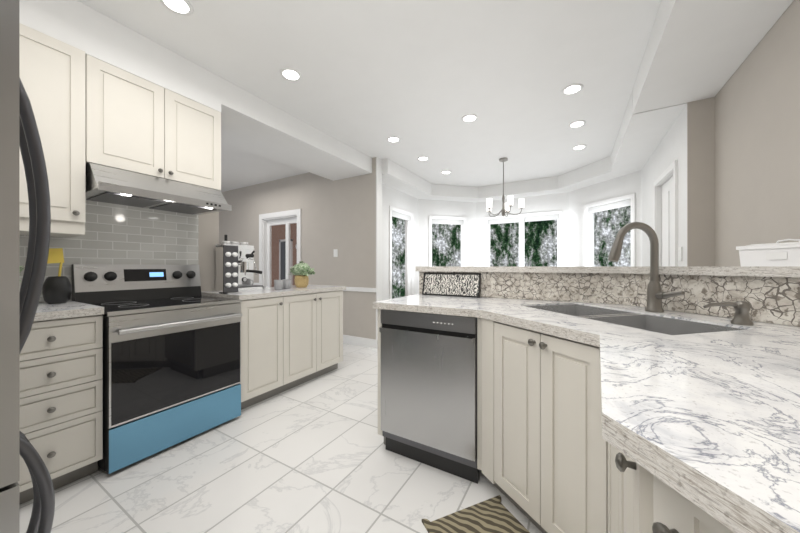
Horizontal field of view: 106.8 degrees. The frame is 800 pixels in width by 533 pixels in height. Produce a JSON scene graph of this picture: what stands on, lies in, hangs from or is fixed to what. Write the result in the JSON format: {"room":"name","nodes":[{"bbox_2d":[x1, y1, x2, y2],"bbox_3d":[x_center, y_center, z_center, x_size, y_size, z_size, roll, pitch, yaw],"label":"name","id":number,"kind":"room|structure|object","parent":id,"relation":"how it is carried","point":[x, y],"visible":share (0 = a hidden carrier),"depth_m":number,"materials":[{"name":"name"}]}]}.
{"room":"kitchen","nodes":[
{"label":"kitchen","id":0,"kind":"room"},
{"bbox_2d":[19,200,218,301],"bbox_3d":[-2.357,-0.200,1.823,0.128,2.740,2.350,0,0,31],"label":"wall","id":1,"kind":"structure","parent":0,"point":[114,233],"depth_m":2.29,"materials":[{"name":"grey tile"}]},
{"bbox_2d":[19,23,84,237],"bbox_3d":[-2.373,-0.735,1.269,0.416,1.090,1.372,0,0,31],"label":"upper cabinet","id":2,"kind":"object","parent":1,"relation":"attached to","point":[51,70],"visible":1,"depth_m":1.67,"materials":[{"name":"paint"}]},
{"bbox_2d":[85,54,220,190],"bbox_3d":[-1.828,-0.955,2.209,0.390,0.650,0.792,0,0,31],"label":"upper cabinet","id":3,"kind":"object","parent":1,"relation":"attached to","point":[133,123],"visible":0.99,"depth_m":2.04,"materials":[{"name":"paint"}]},
{"bbox_2d":[85,163,231,214],"bbox_3d":[-1.765,-0.534,2.172,0.533,0.182,0.768,0,0,31],"label":"range hood","id":4,"kind":"object","parent":1,"relation":"attached to","point":[104,184],"visible":0.98,"depth_m":2.01,"materials":[{"name":"silver metal"}]},
{"bbox_2d":[19,0,371,180],"bbox_3d":[-1.818,-1.425,2.638,0.750,0.290,4.300,0,0,30],"label":"soffit beam","id":5,"kind":"structure","parent":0,"point":[249,122],"depth_m":2.37,"materials":[{"name":"white paint"}]},
{"bbox_2d":[19,343,541,532],"bbox_3d":[-0.839,1.195,4.092,9.600,0.050,8.200,0,0,31],"label":"floor","id":6,"kind":"structure","parent":0,"point":[310,456],"depth_m":1.60,"materials":[{"name":"tile"}]},
{"bbox_2d":[0,0,54,532],"bbox_3d":[-1.316,0.280,0.461,0.905,1.780,1.018,0,0,31],"label":"refrigerator","id":7,"kind":"object","parent":6,"relation":"on","point":[18,126],"visible":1,"depth_m":0.56,"materials":[{"name":"silver metal"}]},
{"bbox_2d":[18,315,102,504],"bbox_3d":[-2.263,0.718,1.210,0.666,0.905,1.382,0,0,31],"label":"base cabinet","id":8,"kind":"object","parent":6,"relation":"on","point":[61,360],"visible":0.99,"depth_m":1.53,"materials":[{"name":"paint"}]},
{"bbox_2d":[34,300,103,320],"bbox_3d":[-2.271,0.245,1.216,0.647,0.040,1.384,0,0,31],"label":"countertop","id":9,"kind":"structure","parent":8,"relation":"on","point":[45,311],"depth_m":1.58,"materials":[{"name":"stone"}]},
{"bbox_2d":[42,248,71,303],"bbox_3d":[-2.090,0.056,1.811,0.120,0.338,0.118,0,0,31],"label":"utensil crock","id":10,"kind":"object","parent":9,"relation":"on","point":[55,289],"visible":0.99,"depth_m":1.79,"materials":[{"name":"black ceramic"}]},
{"bbox_2d":[72,264,241,473],"bbox_3d":[-1.678,0.578,2.118,0.735,1.185,0.762,0,0,31],"label":"stove","id":11,"kind":"object","parent":6,"relation":"on","point":[172,351],"visible":0.98,"depth_m":1.95,"materials":[{"name":"silver metal"}]},
{"bbox_2d":[238,290,342,409],"bbox_3d":[-1.210,0.718,2.997,0.666,0.905,1.223,0,0,31],"label":"base cabinet","id":12,"kind":"object","parent":6,"relation":"on","point":[288,342],"visible":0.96,"depth_m":2.73,"materials":[{"name":"paint"}]},
{"bbox_2d":[201,285,345,299],"bbox_3d":[-1.211,0.245,3.014,0.647,0.040,1.255,0,0,31],"label":"countertop","id":13,"kind":"structure","parent":12,"relation":"on","point":[268,292],"depth_m":2.67,"materials":[{"name":"stone"}]},
{"bbox_2d":[219,245,241,293],"bbox_3d":[-1.416,0.025,2.482,0.120,0.400,0.120,0,0,31],"label":"coffee pod rack","id":14,"kind":"object","parent":13,"relation":"on","point":[230,253],"visible":1,"depth_m":2.46,"materials":[{"name":"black metal"}]},
{"bbox_2d":[215,235,263,291],"bbox_3d":[-1.492,-0.035,2.788,0.468,0.520,0.298,0,0,31],"label":"espresso machine","id":15,"kind":"object","parent":13,"relation":"on","point":[246,262],"visible":0.71,"depth_m":2.77,"materials":[{"name":"silver metal"}]},
{"bbox_2d":[274,279,290,289],"bbox_3d":[-1.154,0.177,2.943,0.086,0.095,0.228,0,0,15],"label":"mugs","id":16,"kind":"object","parent":13,"relation":"on","point":[284,283],"visible":0.98,"depth_m":2.87,"materials":[{"name":"white ceramic"}]},
{"bbox_2d":[288,261,314,287],"bbox_3d":[-1.069,0.083,3.218,0.288,0.284,0.292,0,0,-21],"label":"potted plant","id":17,"kind":"object","parent":13,"relation":"on","point":[301,270],"visible":1,"depth_m":3.16,"materials":[{"name":"green plant"}]},
{"bbox_2d":[379,309,478,483],"bbox_3d":[0.280,0.720,1.948,0.599,0.901,0.620,0,0,31],"label":"dishwasher","id":18,"kind":"object","parent":6,"relation":"on","point":[429,361],"visible":0.84,"depth_m":1.68,"materials":[{"name":"grey metal"}]},
{"bbox_2d":[422,495,529,532],"bbox_3d":[0.392,1.164,1.190,0.431,0.012,0.526,0,0,-20],"label":"rug","id":19,"kind":"object","parent":6,"relation":"on","point":[490,515],"visible":1,"depth_m":1.35,"materials":[{"name":"beige fabric"}]},
{"bbox_2d":[378,309,733,532],"bbox_3d":[0.294,0.718,0.626,2.042,0.905,2.971,0,0,31],"label":"base cabinet","id":20,"kind":"object","parent":6,"relation":"on","point":[540,443],"visible":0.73,"depth_m":1.15,"materials":[{"name":"paint"}]},
{"bbox_2d":[373,294,799,532],"bbox_3d":[0.288,0.245,0.630,2.057,0.040,2.972,0,0,31],"label":"countertop","id":21,"kind":"structure","parent":20,"relation":"on","point":[714,417],"depth_m":0.51,"materials":[{"name":"stone"}]},
{"bbox_2d":[422,273,480,297],"bbox_3d":[0.385,0.138,2.270,0.456,0.177,0.054,0,0,31],"label":"tray","id":22,"kind":"object","parent":21,"relation":"on","point":[440,284],"visible":0.97,"depth_m":2.26,"materials":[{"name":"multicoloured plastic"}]},
{"bbox_2d":[526,304,745,334],"bbox_3d":[0.994,0.333,1.411,0.417,0.200,0.797,0,0,-14],"label":"double-bowl sink","id":23,"kind":"object","parent":21,"relation":"in","point":[665,325],"visible":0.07,"depth_m":1.40,"materials":[{"name":"metal"}]},
{"bbox_2d":[608,222,684,312],"bbox_3d":[1.188,0.002,1.469,0.288,0.447,0.163,0,0,24],"label":"gooseneck faucet","id":24,"kind":"object","parent":21,"relation":"on","point":[655,295],"visible":1,"depth_m":1.46,"materials":[{"name":"silver metal"}]},
{"bbox_2d":[703,301,753,325],"bbox_3d":[1.285,0.180,1.167,0.157,0.090,0.058,0,0,10],"label":"soap dispenser","id":25,"kind":"object","parent":21,"relation":"on","point":[742,308],"visible":1,"depth_m":1.15,"materials":[{"name":"silver metal"}]},
{"bbox_2d":[415,267,799,326],"bbox_3d":[1.154,0.585,1.952,0.965,1.170,2.360,0,0,-40],"label":"bar backsplash","id":26,"kind":"structure","parent":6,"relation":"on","point":[772,293],"depth_m":1.53,"materials":[{"name":"stone"}]},
{"bbox_2d":[736,239,799,266],"bbox_3d":[1.689,-0.060,1.291,0.172,0.120,0.252,0,0,-14],"label":"storage box","id":27,"kind":"object","parent":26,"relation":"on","point":[777,254],"visible":1,"depth_m":1.29,"materials":[{"name":"white plastic"}]},
{"bbox_2d":[219,157,381,347],"bbox_3d":[-2.518,-0.200,5.615,5.160,2.740,0.130,0,0,31],"label":"wall","id":28,"kind":"structure","parent":0,"point":[344,215],"depth_m":4.66,"materials":[{"name":"beige paint"}]},
{"bbox_2d":[254,209,376,347],"bbox_3d":[-2.438,0.095,5.555,4.960,2.150,0.142,0,0,31],"label":"trim","id":29,"kind":"structure","parent":28,"relation":"attached to","point":[266,221],"depth_m":5.35,"materials":[{"name":"white wood"}]},
{"bbox_2d":[334,249,337,256],"bbox_3d":[-1.010,-0.210,4.649,0.080,0.120,0.011,0,0,31],"label":"switch plate","id":30,"kind":"object","parent":28,"relation":"attached to","point":[335,250],"visible":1,"depth_m":4.64,"materials":[{"name":"white plastic"}]},
{"bbox_2d":[77,0,661,191],"bbox_3d":[-0.839,-1.610,4.092,9.600,0.080,8.200,0,0,31],"label":"ceiling","id":31,"kind":"structure","parent":0,"point":[372,71],"depth_m":2.38,"materials":[{"name":"white paint"}]},
{"bbox_2d":[486,157,523,216],"bbox_3d":[1.521,-1.149,4.349,0.544,0.839,0.530,0,0,31],"label":"pendant chandelier","id":32,"kind":"object","parent":31,"relation":"hanging from","point":[505,209],"visible":1,"depth_m":4.28,"materials":[{"name":"silver metal"}]},
{"bbox_2d":[382,104,686,299],"bbox_3d":[1.635,-0.200,4.647,3.783,2.740,3.016,0,0,31],"label":"wall","id":33,"kind":"structure","parent":0,"point":[673,146],"depth_m":5.06,"materials":[{"name":"white paint"}]},
{"bbox_2d":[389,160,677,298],"bbox_3d":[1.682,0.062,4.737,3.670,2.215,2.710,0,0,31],"label":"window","id":34,"kind":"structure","parent":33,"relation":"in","point":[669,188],"depth_m":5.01,"materials":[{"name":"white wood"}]},
{"bbox_2d":[392,199,630,224],"bbox_3d":[1.804,-0.927,5.045,3.459,0.115,1.945,0,0,30],"label":"window blinds","id":35,"kind":"object","parent":34,"relation":"attached to","point":[624,203],"depth_m":5.60,"materials":[{"name":"white fabric"}]},
{"bbox_2d":[678,247,682,260],"bbox_3d":[2.450,-0.110,2.596,0.011,0.120,0.080,0,0,31],"label":"switch plate","id":36,"kind":"object","parent":33,"relation":"attached to","point":[680,249],"visible":1,"depth_m":2.57,"materials":[{"name":"white plastic"}]},
{"bbox_2d":[382,90,686,201],"bbox_3d":[1.599,-1.460,4.586,3.500,0.219,2.875,0,0,30],"label":"soffit","id":37,"kind":"structure","parent":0,"point":[639,135],"depth_m":4.52,"materials":[{"name":"white paint"}]},
{"bbox_2d":[633,0,793,113],"bbox_3d":[1.239,-1.460,0.726,0.517,0.219,4.109,0,0,30],"label":"ceiling soffit","id":38,"kind":"structure","parent":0,"point":[694,47],"depth_m":1.84,"materials":[{"name":"white paint"}]},
{"bbox_2d":[687,0,799,266],"bbox_3d":[1.451,-0.200,0.611,0.280,2.740,4.125,0,0,31],"label":"wall","id":39,"kind":"structure","parent":0,"point":[743,141],"depth_m":1.89,"materials":[{"name":"beige paint"}]},
{"label":"outside","id":40,"kind":"structure","parent":0,"visible":0},
{"bbox_2d":[392,206,630,298],"bbox_3d":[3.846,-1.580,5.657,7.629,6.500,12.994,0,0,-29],"label":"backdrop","id":41,"kind":"structure","parent":40,"point":[540,236],"depth_m":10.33,"materials":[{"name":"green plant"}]},
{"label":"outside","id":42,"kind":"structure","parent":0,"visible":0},
{"bbox_2d":[271,223,296,286],"bbox_3d":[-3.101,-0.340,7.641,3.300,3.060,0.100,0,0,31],"label":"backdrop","id":43,"kind":"structure","parent":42,"point":[278,232],"depth_m":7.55,"materials":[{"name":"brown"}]}
]}

